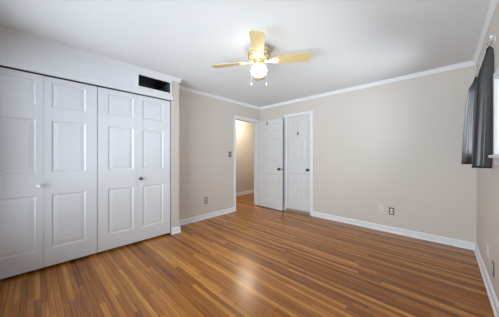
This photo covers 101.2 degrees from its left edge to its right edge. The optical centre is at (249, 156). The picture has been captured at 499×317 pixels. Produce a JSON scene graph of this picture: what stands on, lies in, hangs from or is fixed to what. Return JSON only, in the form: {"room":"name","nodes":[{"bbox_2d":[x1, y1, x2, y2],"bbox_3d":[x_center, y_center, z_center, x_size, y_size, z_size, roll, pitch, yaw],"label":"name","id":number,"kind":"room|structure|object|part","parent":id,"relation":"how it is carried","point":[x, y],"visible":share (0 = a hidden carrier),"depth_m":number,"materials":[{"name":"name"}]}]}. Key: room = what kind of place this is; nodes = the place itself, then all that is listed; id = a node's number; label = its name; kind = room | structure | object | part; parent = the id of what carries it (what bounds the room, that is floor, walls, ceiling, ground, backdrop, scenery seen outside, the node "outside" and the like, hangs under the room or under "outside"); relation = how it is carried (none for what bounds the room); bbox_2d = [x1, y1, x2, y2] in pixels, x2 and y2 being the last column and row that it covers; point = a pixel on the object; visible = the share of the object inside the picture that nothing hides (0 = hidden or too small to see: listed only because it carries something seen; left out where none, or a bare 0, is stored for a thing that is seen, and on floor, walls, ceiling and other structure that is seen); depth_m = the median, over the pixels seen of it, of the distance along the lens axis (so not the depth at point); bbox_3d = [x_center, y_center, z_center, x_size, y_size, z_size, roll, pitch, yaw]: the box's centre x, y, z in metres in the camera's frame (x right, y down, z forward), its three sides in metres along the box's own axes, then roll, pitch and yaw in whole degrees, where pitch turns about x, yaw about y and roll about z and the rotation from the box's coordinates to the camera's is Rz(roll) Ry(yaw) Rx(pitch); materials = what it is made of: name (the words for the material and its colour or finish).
{"room":"empty bedroom","nodes":[
{"label":"empty bedroom","id":0,"kind":"room"},
{"bbox_2d":[170,81,178,232],"bbox_3d":[-2.169,-0.018,2.723,0.820,2.415,2.199,0,0,44],"label":"wall","id":1,"kind":"structure","parent":0,"point":[174,105],"depth_m":3.18,"materials":[{"name":"beige paint"}]},
{"bbox_2d":[0,65,169,100],"bbox_3d":[-1.858,-0.858,2.495,0.045,0.012,1.826,0,0,44],"label":"door track","id":2,"kind":"object","parent":1,"relation":"attached to","point":[0,65],"visible":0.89,"depth_m":2.34,"materials":[{"name":"metal"}]},
{"bbox_2d":[0,67,96,278],"bbox_3d":[-2.151,0.156,2.144,0.087,2.008,0.907,0,0,44],"label":"bifold door","id":3,"kind":"structure","parent":2,"relation":"hanging from","point":[48,125],"depth_m":2.16,"materials":[{"name":"white paint"}]},
{"bbox_3d":[-2.325,0.156,1.995,0.034,2.008,0.452,0,0,44],"label":"door","id":4,"kind":"part","parent":3,"relation":"part of","materials":[{"name":"white paint"}]},
{"bbox_3d":[-2.012,0.156,2.325,0.034,2.008,0.452,0,0,44],"label":"door","id":5,"kind":"part","parent":3,"relation":"part of","materials":[{"name":"white paint"}]},
{"bbox_2d":[97,87,169,251],"bbox_3d":[-1.522,0.156,2.805,0.087,2.008,0.907,0,0,44],"label":"bifold door","id":6,"kind":"structure","parent":2,"relation":"hanging from","point":[133,130],"depth_m":2.76,"materials":[{"name":"white paint"}]},
{"bbox_3d":[-1.696,0.156,2.657,0.034,2.008,0.452,0,0,44],"label":"door","id":7,"kind":"part","parent":6,"relation":"part of","materials":[{"name":"white paint"}]},
{"bbox_3d":[-1.383,0.156,2.986,0.034,2.008,0.452,0,0,44],"label":"door","id":8,"kind":"part","parent":6,"relation":"part of","materials":[{"name":"white paint"}]},
{"bbox_2d":[0,32,171,100],"bbox_3d":[-1.946,-1.046,2.432,0.104,0.359,2.083,0,0,44],"label":"header board","id":9,"kind":"object","parent":1,"relation":"attached to","point":[13,48],"visible":0.55,"depth_m":2.26,"materials":[{"name":"white paint"}]},
{"bbox_2d":[137,72,171,94],"bbox_3d":[-1.489,-1.050,3.083,0.357,0.196,0.487,0,0,44],"label":"vent opening","id":10,"kind":"object","parent":9,"relation":"attached to","point":[144,81],"visible":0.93,"depth_m":3.11,"materials":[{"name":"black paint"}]},
{"bbox_3d":[-1.337,-1.050,3.250,0.340,0.158,0.003,0,0,44],"label":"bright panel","id":11,"kind":"part","parent":10,"relation":"part of","materials":[{"name":"black"}]},
{"bbox_2d":[0,58,172,100],"bbox_3d":[-1.899,-0.896,2.395,0.016,0.064,2.095,0,0,44],"label":"door frame","id":12,"kind":"structure","parent":1,"relation":"attached to","point":[4,62],"depth_m":2.32,"materials":[{"name":"white paint"}]},
{"bbox_2d":[0,26,181,82],"bbox_3d":[-1.848,-1.199,2.438,0.030,0.052,2.227,0,0,44],"label":"crown molding","id":13,"kind":"structure","parent":1,"relation":"attached to","point":[5,30],"depth_m":2.34,"materials":[{"name":"white paint"}]},
{"bbox_2d":[171,226,180,234],"bbox_3d":[-1.246,1.145,3.293,0.315,0.091,0.150,0,0,44],"label":"baseboard","id":14,"kind":"structure","parent":1,"relation":"attached to","point":[175,230],"depth_m":3.19,"materials":[{"name":"white paint"}]},
{"bbox_2d":[179,89,259,219],"bbox_3d":[-0.458,-0.018,5.334,1.356,2.415,5.300,0,0,44],"label":"wall","id":15,"kind":"structure","parent":0,"point":[206,124],"depth_m":4.04,"materials":[{"name":"beige paint"}]},
{"bbox_2d":[179,207,234,225],"bbox_3d":[-0.825,1.145,3.947,0.024,0.091,1.427,0,0,44],"label":"baseboard","id":16,"kind":"structure","parent":15,"relation":"attached to","point":[229,210],"depth_m":3.92,"materials":[{"name":"white paint"}]},
{"bbox_2d":[179,86,259,109],"bbox_3d":[-0.522,-1.199,4.261,0.030,0.052,2.298,0,0,44],"label":"crown molding","id":17,"kind":"structure","parent":15,"relation":"attached to","point":[180,87],"depth_m":4.10,"materials":[{"name":"white paint"}]},
{"bbox_2d":[236,190,253,195],"bbox_3d":[-0.858,1.145,5.713,0.024,0.091,5.100,0,0,44],"label":"baseboard","id":18,"kind":"structure","parent":15,"relation":"attached to","point":[251,191],"depth_m":6.46,"materials":[{"name":"white paint"}]},
{"bbox_2d":[234,115,282,210],"bbox_3d":[0.192,0.142,4.566,0.906,2.095,0.868,0,0,44],"label":"door","id":19,"kind":"structure","parent":15,"relation":"in","point":[268,139],"depth_m":4.73,"materials":[{"name":"white paint"}]},
{"bbox_3d":[-0.083,0.142,4.828,0.147,2.095,0.868,0,0,44],"label":"frame","id":20,"kind":"part","parent":19,"relation":"part of","materials":[{"name":"white paint"}]},
{"bbox_2d":[0,0,490,106],"bbox_3d":[0.339,-1.275,3.458,5.267,0.100,7.120,0,0,44],"label":"ceiling","id":21,"kind":"structure","parent":0,"point":[350,43],"depth_m":2.09,"materials":[{"name":"white paint"}]},
{"bbox_2d":[211,30,310,85],"bbox_3d":[0.104,-1.012,2.314,0.815,0.427,0.911,0,0,-37],"label":"ceiling fan","id":22,"kind":"object","parent":21,"relation":"hanging from","point":[258,53],"visible":1,"depth_m":2.24,"materials":[{"name":"beige wood"}]},
{"bbox_3d":[-0.248,-1.072,2.396,0.400,0.033,0.142,0,0,14],"label":"blade","id":23,"kind":"part","parent":22,"relation":"part of","materials":[{"name":"yellow wood"}]},
{"bbox_3d":[0.078,-1.072,1.946,0.142,0.033,0.400,0,0,5],"label":"blade","id":24,"kind":"part","parent":22,"relation":"part of","materials":[{"name":"yellow wood"}]},
{"bbox_3d":[0.107,-0.973,2.310,0.176,0.146,0.176,0,0,44],"label":"globe","id":25,"kind":"part","parent":22,"relation":"part of","materials":[{"name":"white glass"}]},
{"bbox_3d":[0.136,-1.072,2.674,0.142,0.033,0.400,0,0,5],"label":"blade","id":26,"kind":"part","parent":22,"relation":"part of","materials":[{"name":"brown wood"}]},
{"bbox_3d":[0.465,-1.072,2.237,0.400,0.033,0.142,0,0,12],"label":"blade","id":27,"kind":"part","parent":22,"relation":"part of","materials":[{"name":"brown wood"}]},
{"bbox_2d":[0,193,494,316],"bbox_3d":[0.339,1.240,3.458,5.267,0.100,7.120,0,0,44],"label":"floor","id":28,"kind":"structure","parent":0,"point":[253,260],"depth_m":2.02,"materials":[{"name":"brown wood"}]},
{"bbox_2d":[260,65,476,242],"bbox_3d":[1.570,-0.018,3.936,3.741,2.415,0.115,0,0,44],"label":"wall","id":29,"kind":"structure","parent":0,"point":[397,145],"depth_m":3.16,"materials":[{"name":"beige paint"}]},
{"bbox_2d":[284,110,312,215],"bbox_3d":[1.061,0.129,4.396,0.684,2.122,0.190,0,0,44],"label":"door","id":30,"kind":"structure","parent":29,"relation":"in","point":[298,149],"depth_m":4.36,"materials":[{"name":"white paint"}]},
{"bbox_2d":[260,61,476,109],"bbox_3d":[1.562,-1.199,3.844,3.626,0.052,0.030,0,0,44],"label":"crown molding","id":31,"kind":"structure","parent":29,"relation":"attached to","point":[469,63],"depth_m":3.28,"materials":[{"name":"white paint"}]},
{"bbox_2d":[283,206,475,249],"bbox_3d":[1.564,1.145,3.846,3.626,0.091,0.024,0,0,44],"label":"baseboard","id":32,"kind":"structure","parent":29,"relation":"attached to","point":[429,237],"depth_m":3.12,"materials":[{"name":"white paint"}]},
{"bbox_2d":[379,205,383,212],"bbox_3d":[2.130,0.845,3.318,0.070,0.115,0.009,0,0,44],"label":"wall outlet","id":33,"kind":"object","parent":29,"relation":"attached to","point":[381,208],"visible":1,"depth_m":3.31,"materials":[{"name":"white plastic"}]},
{"bbox_2d":[389,207,393,214],"bbox_3d":[2.232,0.855,3.221,0.070,0.115,0.009,0,0,44],"label":"wall outlet","id":34,"kind":"object","parent":29,"relation":"attached to","point":[391,210],"visible":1,"depth_m":3.22,"materials":[{"name":"plastic"}]},
{"bbox_2d":[477,2,498,301],"bbox_3d":[1.350,-0.018,0.905,0.115,2.415,4.812,0,0,44],"label":"wall","id":35,"kind":"structure","parent":0,"point":[487,178],"depth_m":1.82,"materials":[{"name":"beige paint"}]},
{"bbox_2d":[473,0,498,63],"bbox_3d":[1.326,-1.199,0.986,0.030,0.052,4.497,0,0,44],"label":"crown molding","id":36,"kind":"structure","parent":35,"relation":"attached to","point":[493,4],"depth_m":1.89,"materials":[{"name":"white paint"}]},
{"bbox_2d":[476,34,495,76],"bbox_3d":[2.336,-0.950,2.053,0.037,0.060,1.219,0,0,44],"label":"curtain rod","id":37,"kind":"object","parent":35,"relation":"attached to","point":[491,37],"visible":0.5,"depth_m":1.71,"materials":[{"name":"white paint"}]},
{"bbox_2d":[461,76,477,163],"bbox_3d":[2.549,-0.437,2.369,0.203,1.044,0.031,0,0,-3],"label":"curtain","id":38,"kind":"object","parent":37,"relation":"hanging from","point":[468,132],"visible":0.69,"depth_m":2.37,"materials":[{"name":"grey fabric"}]},
{"bbox_2d":[472,42,493,167],"bbox_3d":[1.955,-0.432,1.711,0.134,1.055,0.041,0,0,23],"label":"curtain","id":39,"kind":"object","parent":37,"relation":"hanging from","point":[483,120],"visible":0.96,"depth_m":1.71,"materials":[{"name":"grey fabric"}]},
{"bbox_3d":[2.331,-0.950,2.058,0.010,0.010,1.175,0,0,44],"label":"rod","id":40,"kind":"part","parent":37,"relation":"part of","materials":[{"name":"white paint"}]},
{"bbox_2d":[474,243,498,316],"bbox_3d":[1.329,1.145,0.984,0.024,0.091,4.497,0,0,44],"label":"baseboard","id":41,"kind":"structure","parent":35,"relation":"attached to","point":[494,302],"depth_m":1.83,"materials":[{"name":"white paint"}]},
{"bbox_2d":[492,260,493,276],"bbox_3d":[2.021,0.928,1.701,0.009,0.115,0.070,0,0,44],"label":"wall outlet","id":42,"kind":"object","parent":35,"relation":"attached to","point":[492,260],"visible":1,"depth_m":1.69,"materials":[{"name":"plastic"}]},
{"bbox_2d":[488,66,498,165],"bbox_3d":[1.700,-0.297,1.302,0.155,0.725,0.830,0,0,44],"label":"window","id":43,"kind":"structure","parent":35,"relation":"in","point":[495,155],"depth_m":1.59,"materials":[{"name":"white paint"}]},
{"bbox_3d":[1.680,0.025,1.321,0.100,0.079,0.830,0,0,44],"label":"sill","id":44,"kind":"part","parent":43,"relation":"part of","materials":[{"name":"white paint"}]},
{"bbox_3d":[1.709,-0.334,1.294,0.129,0.652,0.830,0,0,44],"label":"frame","id":45,"kind":"part","parent":43,"relation":"part of","materials":[{"name":"white paint"}]}
]}

